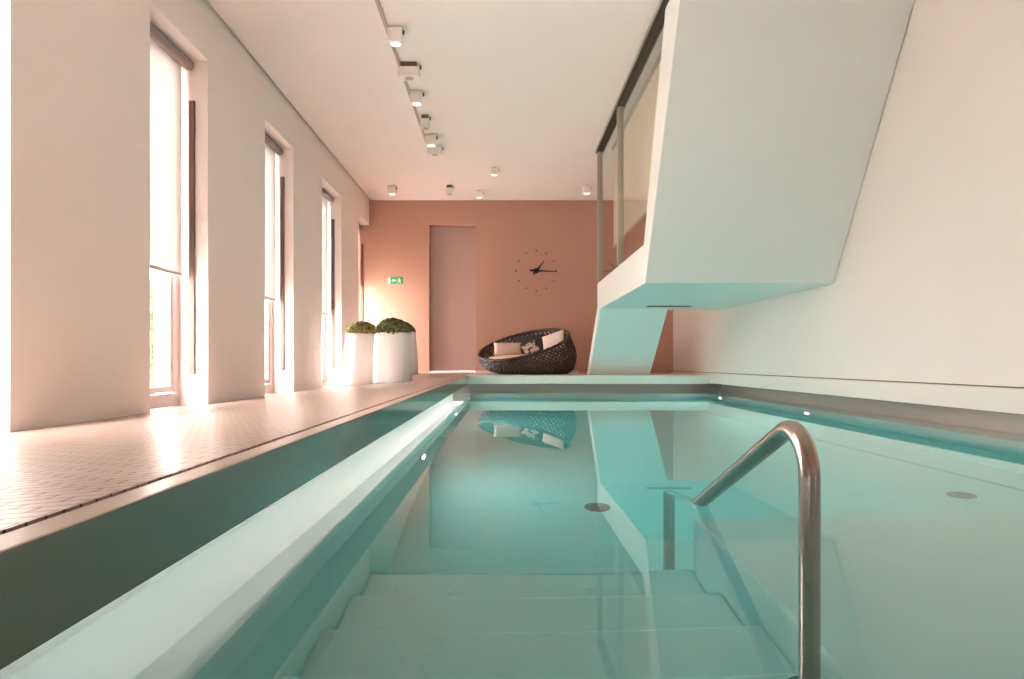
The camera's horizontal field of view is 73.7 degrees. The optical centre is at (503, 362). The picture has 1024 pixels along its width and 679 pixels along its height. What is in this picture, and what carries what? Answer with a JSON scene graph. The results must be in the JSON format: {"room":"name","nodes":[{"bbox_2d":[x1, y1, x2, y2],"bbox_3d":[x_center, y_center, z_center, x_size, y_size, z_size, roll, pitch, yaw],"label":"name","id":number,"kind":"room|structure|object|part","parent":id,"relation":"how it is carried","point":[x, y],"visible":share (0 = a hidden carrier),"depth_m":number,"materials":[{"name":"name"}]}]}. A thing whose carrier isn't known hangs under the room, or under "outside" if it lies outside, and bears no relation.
{"room":"spa","nodes":[
{"label":"spa","id":0,"kind":"room"},
{"bbox_2d":[0,0,368,432],"bbox_3d":[-2.520,-1.278,4.475,0.420,3.616,14.550,0,0,0],"label":"wall","id":1,"kind":"structure","parent":0,"point":[75,74],"depth_m":4.25,"materials":[{"name":"white paint"}]},
{"bbox_2d":[150,101,194,409],"bbox_3d":[-2.504,-1.011,4.901,0.192,2.698,0.876,0,0,0],"label":"window","id":2,"kind":"structure","parent":1,"relation":"in","point":[171,398],"depth_m":5.30,"materials":[{"name":"grey"}]},
{"bbox_3d":[-2.570,-1.032,4.901,0.040,2.516,0.732,0,0,0],"label":"sash","id":3,"kind":"part","parent":2,"relation":"part of","materials":[{"name":"grey"}]},
{"bbox_3d":[-2.565,-1.011,4.901,0.070,2.698,0.876,0,0,0],"label":"frame","id":4,"kind":"part","parent":2,"relation":"part of","materials":[{"name":"grey"}]},
{"bbox_2d":[150,22,193,276],"bbox_3d":[-2.460,-1.510,4.901,0.090,1.690,0.852,0,0,0],"label":"roller blind","id":5,"kind":"object","parent":2,"relation":"attached to","point":[166,60],"visible":0.64,"depth_m":5.03,"materials":[{"name":"grey fabric"}]},
{"bbox_2d":[265,177,283,393],"bbox_3d":[-2.504,-1.011,7.064,0.192,2.698,0.898,0,0,0],"label":"window","id":6,"kind":"structure","parent":1,"relation":"in","point":[268,304],"depth_m":7.49,"materials":[{"name":"grey"}]},
{"bbox_3d":[-2.570,-1.032,7.064,0.040,2.516,0.754,0,0,0],"label":"sash","id":7,"kind":"part","parent":6,"relation":"part of","materials":[{"name":"grey"}]},
{"bbox_3d":[-2.565,-1.011,7.064,0.070,2.698,0.898,0,0,0],"label":"frame","id":8,"kind":"part","parent":6,"relation":"part of","materials":[{"name":"grey"}]},
{"bbox_2d":[265,133,283,301],"bbox_3d":[-2.460,-1.510,7.064,0.090,1.690,0.874,0,0,0],"label":"roller blind","id":9,"kind":"object","parent":6,"relation":"attached to","point":[271,147],"visible":0.46,"depth_m":7.28,"materials":[{"name":"grey fabric"}]},
{"bbox_2d":[322,219,334,382],"bbox_3d":[-2.504,-1.011,9.216,0.192,2.698,1.047,0,0,0],"label":"window","id":10,"kind":"structure","parent":1,"relation":"in","point":[332,220],"depth_m":9.72,"materials":[{"name":"grey"}]},
{"bbox_3d":[-2.570,-1.032,9.216,0.040,2.516,0.903,0,0,0],"label":"sash","id":11,"kind":"part","parent":10,"relation":"part of","materials":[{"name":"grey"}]},
{"bbox_3d":[-2.565,-1.011,9.216,0.070,2.698,1.047,0,0,0],"label":"frame","id":12,"kind":"part","parent":10,"relation":"part of","materials":[{"name":"grey"}]},
{"bbox_2d":[322,188,333,315],"bbox_3d":[-2.460,-1.510,9.216,0.090,1.690,1.023,0,0,0],"label":"roller blind","id":13,"kind":"object","parent":10,"relation":"attached to","point":[326,197],"visible":0.43,"depth_m":9.52,"materials":[{"name":"grey fabric"}]},
{"bbox_2d":[361,244,362,320],"bbox_3d":[-2.504,-1.011,11.320,0.192,2.698,0.860,0,0,0],"label":"window","id":14,"kind":"structure","parent":1,"relation":"in","point":[361,244],"depth_m":11.73,"materials":[{"name":"grey"}]},
{"bbox_2d":[0,373,713,534],"bbox_3d":[0.275,0.356,4.700,6.050,0.347,14.700,0,0,0],"label":"floor","id":15,"kind":"structure","parent":0,"point":[48,472],"depth_m":1.90,"materials":[{"name":"tile"}]},
{"bbox_2d":[0,376,468,669],"bbox_3d":[-0.517,0.243,3.545,0.052,0.117,12.290,0,0,0],"label":"channel","id":16,"kind":"object","parent":15,"relation":"attached to","point":[56,572],"visible":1,"depth_m":0.94,"materials":[{"name":"stone"}]},
{"bbox_2d":[343,321,375,385],"bbox_3d":[-1.890,-0.132,9.150,0.510,0.866,0.510,0,0,0],"label":"planter","id":17,"kind":"object","parent":15,"relation":"on","point":[360,335],"visible":0.85,"depth_m":8.94,"materials":[{"name":"white ceramic"}]},
{"bbox_2d":[373,317,411,383],"bbox_3d":[-1.400,-0.156,8.620,0.490,0.835,0.490,0,0,0],"label":"planter","id":18,"kind":"object","parent":15,"relation":"on","point":[392,353],"visible":0.99,"depth_m":8.42,"materials":[{"name":"white ceramic"}]},
{"bbox_2d":[405,322,417,374],"bbox_3d":[-1.555,-0.223,10.400,0.510,0.812,0.510,0,0,0],"label":"planter","id":19,"kind":"object","parent":15,"relation":"on","point":[412,330],"visible":0.23,"depth_m":10.29,"materials":[{"name":"white ceramic"}]},
{"bbox_3d":[-1.555,-0.140,10.400,0.510,0.645,0.510,0,0,0],"label":"pot","id":20,"kind":"part","parent":19,"relation":"part of","materials":[{"name":"white ceramic"}]},
{"bbox_2d":[477,328,576,374],"bbox_3d":[0.370,-0.195,10.876,1.617,0.758,1.560,0,0,0],"label":"sofa","id":21,"kind":"object","parent":15,"relation":"on","point":[567,363],"visible":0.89,"depth_m":10.34,"materials":[{"name":"brown wicker"}]},
{"bbox_2d":[489,354,526,358],"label":"seat cushion","id":22,"kind":"object","parent":21,"relation":"on","point":[501,356],"depth_m":10.50,"materials":[{"name":"beige fabric"}]},
{"bbox_2d":[494,343,520,354],"bbox_3d":[0.065,-0.212,10.720,0.440,0.204,0.143,0,0,-8],"label":"throw pillow","id":23,"kind":"object","parent":22,"relation":"on","point":[500,348],"visible":0.99,"depth_m":10.67,"materials":[{"name":"beige fabric"}]},
{"bbox_2d":[531,352,562,362],"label":"seat cushion","id":24,"kind":"object","parent":21,"relation":"on","point":[552,352],"depth_m":10.37,"materials":[{"name":"beige fabric"}]},
{"bbox_2d":[513,333,543,353],"bbox_3d":[0.425,-0.292,11.200,0.551,0.379,0.201,0,0,8],"label":"throw pillow","id":25,"kind":"object","parent":24,"relation":"on","point":[523,340],"visible":0.53,"depth_m":11.17,"materials":[{"name":"grey fabric"}]},
{"bbox_2d":[521,340,539,353],"bbox_3d":[0.425,-0.222,10.660,0.297,0.273,0.138,0,0,-5],"label":"throw pillow","id":26,"kind":"object","parent":24,"relation":"on","point":[531,347],"visible":0.93,"depth_m":10.62,"materials":[{"name":"fabric"}]},
{"bbox_2d":[542,329,563,352],"bbox_3d":[0.795,-0.322,10.840,0.473,0.414,0.185,0,0,28],"label":"throw pillow","id":27,"kind":"object","parent":24,"relation":"on","point":[552,339],"visible":0.68,"depth_m":10.80,"materials":[{"name":"beige fabric"}]},
{"bbox_2d":[469,375,708,383],"bbox_3d":[1.204,0.242,9.660,3.391,0.119,0.060,0,0,0],"label":"pool coping","id":28,"kind":"object","parent":15,"relation":"attached to","point":[473,379],"visible":0.95,"depth_m":9.63,"materials":[{"name":"stone"}]},
{"bbox_2d":[587,0,913,374],"bbox_3d":[2.082,-1.302,7.485,1.664,2.969,5.567,0,0,0],"label":"staircase","id":29,"kind":"structure","parent":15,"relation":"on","point":[769,112],"depth_m":5.43,"materials":[{"name":"white paint"}]},
{"bbox_3d":[1.690,-0.278,9.560,0.880,0.922,1.417,0,0,0],"label":"slanted leg","id":30,"kind":"part","parent":29,"relation":"part of","materials":[{"name":"white paint"}]},
{"bbox_2d":[595,0,668,281],"bbox_3d":[1.252,-1.918,6.765,0.105,1.736,4.330,0,0,0],"label":"window frame","id":31,"kind":"structure","parent":29,"relation":"on","point":[656,26],"depth_m":7.28,"materials":[{"name":"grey metal"}]},
{"bbox_3d":[1.255,-1.891,8.880,0.070,1.681,0.060,0,0,0],"label":"post","id":32,"kind":"part","parent":31,"relation":"part of","materials":[{"name":"brown metal"}]},
{"bbox_3d":[1.252,-1.891,7.320,0.065,1.681,0.080,0,0,0],"label":"post","id":33,"kind":"part","parent":31,"relation":"part of","materials":[{"name":"brown metal"}]},
{"bbox_3d":[1.255,-2.759,6.765,0.100,0.055,4.330,0,0,0],"label":"head rail","id":34,"kind":"part","parent":31,"relation":"part of","materials":[{"name":"brown metal"}]},
{"bbox_2d":[647,306,690,306],"bbox_3d":[2.050,-0.696,8.450,0.540,0.011,0.100,0,0,0],"label":"ceiling vent","id":35,"kind":"object","parent":29,"relation":"attached to","point":[647,306],"visible":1,"depth_m":8.42,"materials":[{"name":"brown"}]},
{"bbox_2d":[207,0,663,199],"bbox_3d":[0.559,-2.816,4.468,5.682,0.060,14.535,0,0,0],"label":"ceiling","id":36,"kind":"structure","parent":0,"point":[528,90],"depth_m":6.75,"materials":[{"name":"paint"}]},
{"bbox_2d":[388,186,396,194],"bbox_3d":[-1.751,-2.720,10.783,0.139,0.133,0.125,0,0,0],"label":"ceiling spotlight","id":37,"kind":"object","parent":36,"relation":"attached to","point":[392,190],"visible":1,"depth_m":10.72,"materials":[{"name":"white paint"}]},
{"bbox_2d":[375,0,425,141],"bbox_3d":[-0.971,-2.778,3.000,0.028,0.016,11.200,0,0,0],"label":"ceiling track","id":38,"kind":"object","parent":36,"relation":"attached to","point":[381,13],"visible":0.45,"depth_m":6.18,"materials":[{"name":"beige metal"}]},
{"bbox_2d":[387,27,404,46],"bbox_3d":[-0.893,-2.720,5.697,0.132,0.133,0.118,0,0,0],"label":"ceiling spotlight","id":39,"kind":"object","parent":38,"relation":"attached to","point":[395,35],"visible":1,"depth_m":5.64,"materials":[{"name":"white paint"}]},
{"bbox_2d":[397,62,420,80],"bbox_3d":[-0.874,-2.717,6.371,0.214,0.136,0.120,0,0,0],"label":"ceiling spotlight","id":40,"kind":"object","parent":38,"relation":"attached to","point":[408,71],"visible":1,"depth_m":6.31,"materials":[{"name":"white paint"}]},
{"bbox_2d":[426,134,437,146],"bbox_3d":[-0.879,-2.720,8.372,0.139,0.133,0.125,0,0,0],"label":"ceiling spotlight","id":41,"kind":"object","parent":38,"relation":"attached to","point":[431,139],"visible":1,"depth_m":8.31,"materials":[{"name":"white paint"}]},
{"bbox_2d":[410,90,423,105],"bbox_3d":[-0.884,-2.720,7.020,0.139,0.133,0.125,0,0,0],"label":"ceiling spotlight","id":42,"kind":"object","parent":36,"relation":"attached to","point":[416,96],"visible":1,"depth_m":6.96,"materials":[{"name":"white paint"}]},
{"bbox_2d":[420,114,430,129],"bbox_3d":[-0.878,-2.712,7.707,0.114,0.146,0.100,0,0,0],"label":"ceiling spotlight","id":43,"kind":"object","parent":36,"relation":"attached to","point":[425,119],"visible":1,"depth_m":7.66,"materials":[{"name":"white paint"}]},
{"bbox_2d":[427,145,443,155],"bbox_3d":[-0.875,-2.728,8.789,0.204,0.117,0.120,0,0,0],"label":"ceiling spotlight","id":44,"kind":"object","parent":36,"relation":"attached to","point":[431,151],"visible":0.91,"depth_m":8.73,"materials":[{"name":"white paint"}]},
{"bbox_2d":[446,185,453,194],"bbox_3d":[-0.841,-2.715,10.745,0.124,0.141,0.110,0,0,0],"label":"ceiling spotlight","id":45,"kind":"object","parent":36,"relation":"attached to","point":[449,189],"visible":1,"depth_m":10.69,"materials":[{"name":"white paint"}]},
{"bbox_2d":[475,190,483,197],"bbox_3d":[-0.389,-2.729,11.088,0.129,0.113,0.115,0,0,0],"label":"ceiling spotlight","id":46,"kind":"object","parent":36,"relation":"attached to","point":[478,194],"visible":1,"depth_m":11.03,"materials":[{"name":"white paint"}]},
{"bbox_2d":[490,168,499,175],"bbox_3d":[-0.121,-2.735,9.791,0.129,0.103,0.115,0,0,0],"label":"ceiling spotlight","id":47,"kind":"object","parent":36,"relation":"attached to","point":[493,171],"visible":1,"depth_m":9.73,"materials":[{"name":"white paint"}]},
{"bbox_2d":[583,185,591,194],"bbox_3d":[1.322,-2.720,10.753,0.139,0.133,0.125,0,0,0],"label":"ceiling spotlight","id":48,"kind":"object","parent":36,"relation":"attached to","point":[586,188],"visible":1,"depth_m":10.69,"materials":[{"name":"white paint"}]},
{"bbox_2d":[612,49,661,247],"bbox_3d":[1.420,-2.127,7.200,0.056,1.313,3.200,0,0,0],"label":"screen","id":49,"kind":"object","parent":36,"relation":"hanging from","point":[639,125],"visible":0.65,"depth_m":7.17,"materials":[{"name":"grey"}]},
{"bbox_2d":[359,199,672,372],"bbox_3d":[0.300,-1.328,11.875,6.200,3.516,0.250,0,0,0],"label":"wall","id":50,"kind":"structure","parent":0,"point":[395,241],"depth_m":11.75,"materials":[{"name":"paint"}]},
{"bbox_2d":[388,277,402,283],"bbox_3d":[-1.860,-1.410,11.742,0.260,0.124,0.016,0,0,0],"label":"exit sign","id":51,"kind":"object","parent":50,"relation":"attached to","point":[391,280],"visible":1,"depth_m":11.74,"materials":[{"name":"green plastic"}]},
{"bbox_2d":[429,226,475,372],"bbox_3d":[-0.877,-1.091,11.850,0.808,2.548,0.200,0,0,0],"label":"door","id":52,"kind":"structure","parent":50,"relation":"in","point":[452,248],"depth_m":11.88,"materials":[{"name":"paint"}]},
{"bbox_2d":[476,371,578,372],"bbox_3d":[0.413,0.161,11.744,1.773,0.045,0.012,0,0,0],"label":"baseboard","id":53,"kind":"structure","parent":50,"relation":"attached to","point":[476,371],"depth_m":11.74,"materials":[{"name":"stone"}]},
{"bbox_2d":[515,250,556,291],"bbox_3d":[0.562,-1.574,11.725,0.721,0.720,0.050,0,0,0],"label":"wall clock","id":54,"kind":"object","parent":50,"relation":"attached to","point":[536,270],"visible":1,"depth_m":11.71,"materials":[{"name":"brown metal"}]},
{"bbox_2d":[673,0,1023,386],"bbox_3d":[3.160,-1.474,4.475,0.480,3.224,14.550,0,0,0],"label":"wall","id":55,"kind":"structure","parent":0,"point":[928,285],"depth_m":4.69,"materials":[{"name":"beige paint"}]},
{"bbox_2d":[683,371,1023,388],"bbox_3d":[3.143,0.141,4.475,0.415,0.025,14.550,0,0,0],"label":"trim","id":56,"kind":"structure","parent":55,"relation":"attached to","point":[683,371],"depth_m":5.19,"materials":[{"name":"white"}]},
{"bbox_3d":[1.202,1.141,4.435,4.356,1.677,11.270,0,0,0],"label":"basin","id":57,"kind":"object","parent":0,"visible":0},
{"bbox_2d":[0,392,1023,678],"bbox_3d":[1.202,1.095,4.410,3.896,1.330,10.860,0,0,0],"label":"pool water","id":58,"kind":"object","parent":57,"relation":"in","point":[485,535],"visible":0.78,"depth_m":1.48,"materials":[{"name":"teal liquid"}]},
{"bbox_2d":[456,384,1023,433],"bbox_3d":[1.327,0.406,4.435,4.106,0.229,11.270,0,0,0],"label":"pool edge","id":59,"kind":"object","parent":57,"relation":"attached to","point":[1000,421],"visible":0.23,"depth_m":6.66,"materials":[{"name":"silver metal"}]},
{"bbox_2d":[672,371,1023,413],"bbox_3d":[3.115,0.218,5.400,0.430,0.143,12.700,0,0,0],"label":"ledge","id":60,"kind":"object","parent":59,"relation":"on","point":[996,399],"visible":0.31,"depth_m":5.04,"materials":[{"name":"beige paint"}]},
{"bbox_2d":[691,420,820,582],"bbox_3d":[0.601,0.926,1.903,0.090,1.608,1.185,0,0,-1],"label":"handrail","id":61,"kind":"object","parent":57,"relation":"attached to","point":[809,472],"visible":0.53,"depth_m":1.35,"materials":[{"name":"silver metal"}]},
{"label":"outside","id":62,"kind":"structure","parent":0,"visible":0},
{"bbox_3d":[-8.375,0.470,7.000,11.250,0.120,34.000,0,0,0],"label":"ground","id":63,"kind":"structure","parent":62,"visible":0},
{"bbox_2d":[150,279,153,394],"bbox_3d":[-4.750,-0.449,8.721,0.814,1.727,0.811,0,0,0],"label":"shrub","id":64,"kind":"object","parent":63,"relation":"on","point":[151,284],"visible":0.05,"depth_m":8.60,"materials":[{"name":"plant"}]}
]}

